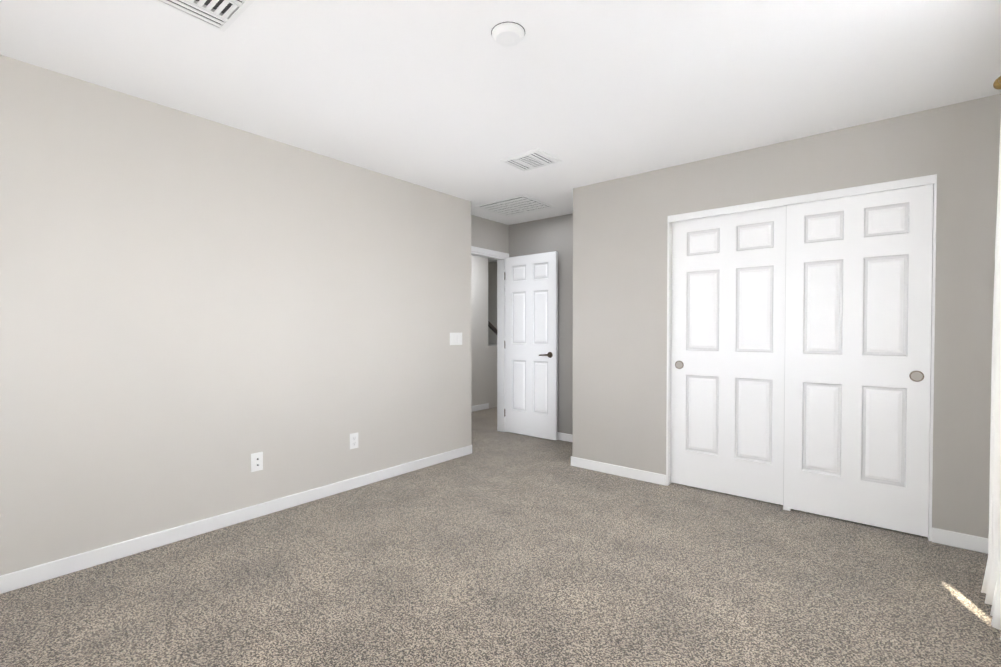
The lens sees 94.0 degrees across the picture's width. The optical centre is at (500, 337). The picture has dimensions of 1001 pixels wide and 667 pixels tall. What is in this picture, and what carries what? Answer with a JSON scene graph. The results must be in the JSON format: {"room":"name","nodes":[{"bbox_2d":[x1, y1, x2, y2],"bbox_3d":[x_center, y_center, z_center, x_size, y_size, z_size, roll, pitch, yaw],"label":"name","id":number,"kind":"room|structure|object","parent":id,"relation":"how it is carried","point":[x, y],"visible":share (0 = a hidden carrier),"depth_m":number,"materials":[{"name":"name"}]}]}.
{"room":"empty bedroom","nodes":[
{"label":"empty bedroom","id":0,"kind":"room"},
{"bbox_2d":[0,55,470,575],"bbox_3d":[-1.771,-0.073,3.067,0.447,2.440,4.147,1,1,39],"label":"wall","id":1,"kind":"structure","parent":0,"point":[196,312],"depth_m":2.70,"materials":[{"name":"paint"}]},
{"bbox_2d":[0,444,471,593],"bbox_3d":[-1.559,1.107,2.985,0.017,0.082,4.060,1,1,39],"label":"baseboard","id":2,"kind":"structure","parent":1,"relation":"attached to","point":[15,580],"depth_m":2.71,"materials":[{"name":"white"}]},
{"bbox_2d":[251,452,262,471],"bbox_3d":[-1.554,0.793,2.982,0.016,0.116,0.072,1,1,39],"label":"outlet plate","id":3,"kind":"object","parent":1,"relation":"attached to","point":[256,461],"visible":1,"depth_m":2.98,"materials":[{"name":"white plastic"}]},
{"bbox_2d":[350,432,357,448],"bbox_3d":[-1.107,0.779,3.531,0.008,0.116,0.072,1,1,39],"label":"electrical outlet","id":4,"kind":"object","parent":1,"relation":"attached to","point":[353,440],"visible":1,"depth_m":3.53,"materials":[{"name":"white plastic"}]},
{"bbox_2d":[450,333,461,344],"bbox_3d":[-0.413,0.008,4.362,0.010,0.116,0.162,1,1,39],"label":"light switch","id":5,"kind":"object","parent":1,"relation":"attached to","point":[455,338],"visible":1,"depth_m":4.36,"materials":[{"name":"white plastic"}]},
{"bbox_2d":[471,255,496,407],"bbox_3d":[-0.906,-0.125,6.337,0.100,2.440,4.300,1,1,39],"label":"wall","id":6,"kind":"structure","parent":0,"point":[483,334],"depth_m":7.04,"materials":[{"name":"paint"}]},
{"bbox_2d":[471,403,488,411],"bbox_3d":[-1.173,1.060,5.941,0.013,0.082,3.120,1,1,39],"label":"baseboard","id":7,"kind":"structure","parent":6,"relation":"attached to","point":[483,406],"depth_m":6.98,"materials":[{"name":"white wood"}]},
{"bbox_2d":[488,321,496,334],"bbox_3d":[-0.009,-0.042,7.414,0.040,0.050,1.800,1,-32,39],"label":"stair rail","id":8,"kind":"object","parent":6,"relation":"attached to","point":[492,327],"depth_m":7.26,"materials":[{"name":"brown wood"}]},
{"bbox_2d":[471,215,508,256],"bbox_3d":[-0.266,-0.107,5.173,0.100,2.440,1.018,1,1,39],"label":"wall","id":9,"kind":"structure","parent":0,"point":[489,234],"depth_m":5.25,"materials":[{"name":"paint"}]},
{"bbox_2d":[471,246,508,431],"bbox_3d":[-0.213,0.061,5.244,0.136,2.103,0.831,1,1,39],"label":"door frame","id":10,"kind":"structure","parent":9,"relation":"attached to","point":[500,344],"depth_m":5.50,"materials":[{"name":"white wood"}]},
{"bbox_2d":[504,251,557,440],"bbox_3d":[0.332,0.085,5.246,0.715,2.030,0.143,1,1,40],"label":"bedroom door","id":11,"kind":"structure","parent":10,"relation":"attached to","point":[531,338],"depth_m":5.21,"materials":[{"name":"white wood"}]},
{"bbox_2d":[0,407,1000,666],"bbox_3d":[-0.225,1.163,3.922,6.483,0.060,7.400,1,1,39],"label":"floor","id":12,"kind":"structure","parent":0,"point":[496,547],"depth_m":2.17,"materials":[{"name":"carpet"}]},
{"bbox_2d":[0,0,1000,261],"bbox_3d":[-0.225,-1.347,3.882,6.483,0.080,7.400,1,1,39],"label":"ceiling","id":13,"kind":"structure","parent":0,"point":[450,98],"depth_m":2.25,"materials":[{"name":"white paint"}]},
{"bbox_2d":[154,0,254,31],"bbox_3d":[-1.118,-1.265,1.711,0.330,0.014,0.310,1,1,39],"label":"ceiling vent","id":14,"kind":"object","parent":13,"relation":"in","point":[222,15],"visible":1,"depth_m":1.79,"materials":[{"name":"white plastic"}]},
{"bbox_2d":[491,22,524,46],"bbox_3d":[0.032,-1.262,1.952,0.143,0.029,0.143,1,1,39],"label":"smoke detector","id":15,"kind":"object","parent":13,"relation":"attached to","point":[507,34],"visible":0.98,"depth_m":1.92,"materials":[{"name":"white plastic"}]},
{"bbox_2d":[474,195,555,216],"bbox_3d":[0.146,-1.312,4.684,0.620,0.014,0.550,1,1,39],"label":"ceiling vent","id":16,"kind":"object","parent":13,"relation":"in","point":[516,205],"visible":0.98,"depth_m":4.63,"materials":[{"name":"white plastic"}]},
{"bbox_2d":[500,149,561,171],"bbox_3d":[0.221,-1.292,3.413,0.340,0.014,0.300,1,1,39],"label":"ceiling vent","id":17,"kind":"object","parent":13,"relation":"in","point":[531,160],"visible":1,"depth_m":3.38,"materials":[{"name":"white plastic"}]},
{"bbox_2d":[509,214,572,434],"bbox_3d":[1.646,-0.093,4.326,4.130,2.440,0.100,1,1,39],"label":"wall","id":18,"kind":"structure","parent":0,"point":[551,234],"depth_m":5.07,"materials":[{"name":"paint"}]},
{"bbox_2d":[557,432,572,441],"bbox_3d":[0.603,1.073,5.129,1.323,0.082,0.013,1,1,39],"label":"baseboard","id":19,"kind":"structure","parent":18,"relation":"attached to","point":[560,436],"depth_m":5.05,"materials":[{"name":"white wood"}]},
{"bbox_2d":[572,94,1000,537],"bbox_3d":[1.884,-0.082,3.575,2.607,2.440,0.758,1,1,39],"label":"wall","id":20,"kind":"structure","parent":0,"point":[620,230],"depth_m":3.03,"materials":[{"name":"paint"}]},
{"bbox_2d":[571,456,665,485],"bbox_3d":[0.949,1.093,3.863,0.844,0.082,0.013,1,1,39],"label":"baseboard","id":21,"kind":"structure","parent":20,"relation":"attached to","point":[642,475],"depth_m":3.83,"materials":[{"name":"white wood"}]},
{"bbox_2d":[671,206,785,504],"bbox_3d":[1.644,0.113,3.377,0.800,2.030,0.040,1,1,39],"label":"closet door","id":22,"kind":"structure","parent":20,"relation":"in","point":[727,352],"depth_m":3.35,"materials":[{"name":"white wood"}]},
{"bbox_2d":[666,183,936,540],"bbox_3d":[1.892,0.110,3.144,1.507,2.070,0.102,1,1,39],"label":"door frame","id":23,"kind":"structure","parent":20,"relation":"attached to","point":[669,326],"depth_m":2.67,"materials":[{"name":"white wood"}]},
{"bbox_2d":[667,174,936,222],"bbox_3d":[1.864,-0.899,3.094,1.507,0.050,0.020,1,1,39],"label":"trim","id":24,"kind":"structure","parent":20,"relation":"attached to","point":[876,187],"depth_m":2.98,"materials":[{"name":"white wood"}]},
{"bbox_2d":[783,184,932,536],"bbox_3d":[2.176,0.120,2.889,0.716,2.030,0.040,1,1,39],"label":"closet door","id":25,"kind":"structure","parent":20,"relation":"in","point":[858,299],"depth_m":2.85,"materials":[{"name":"white wood"}]},
{"bbox_3d":[1.532,-0.041,1.013,0.100,2.440,5.165,1,1,39],"label":"wall","id":26,"kind":"structure","parent":0,"visible":0},
{"bbox_2d":[981,76,1000,639],"bbox_3d":[1.455,-0.023,1.122,0.156,2.300,2.475,1,1,39],"label":"curtain","id":27,"kind":"object","parent":26,"relation":"attached to","point":[991,587],"visible":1,"depth_m":1.94,"materials":[{"name":"white fabric"}]}
]}

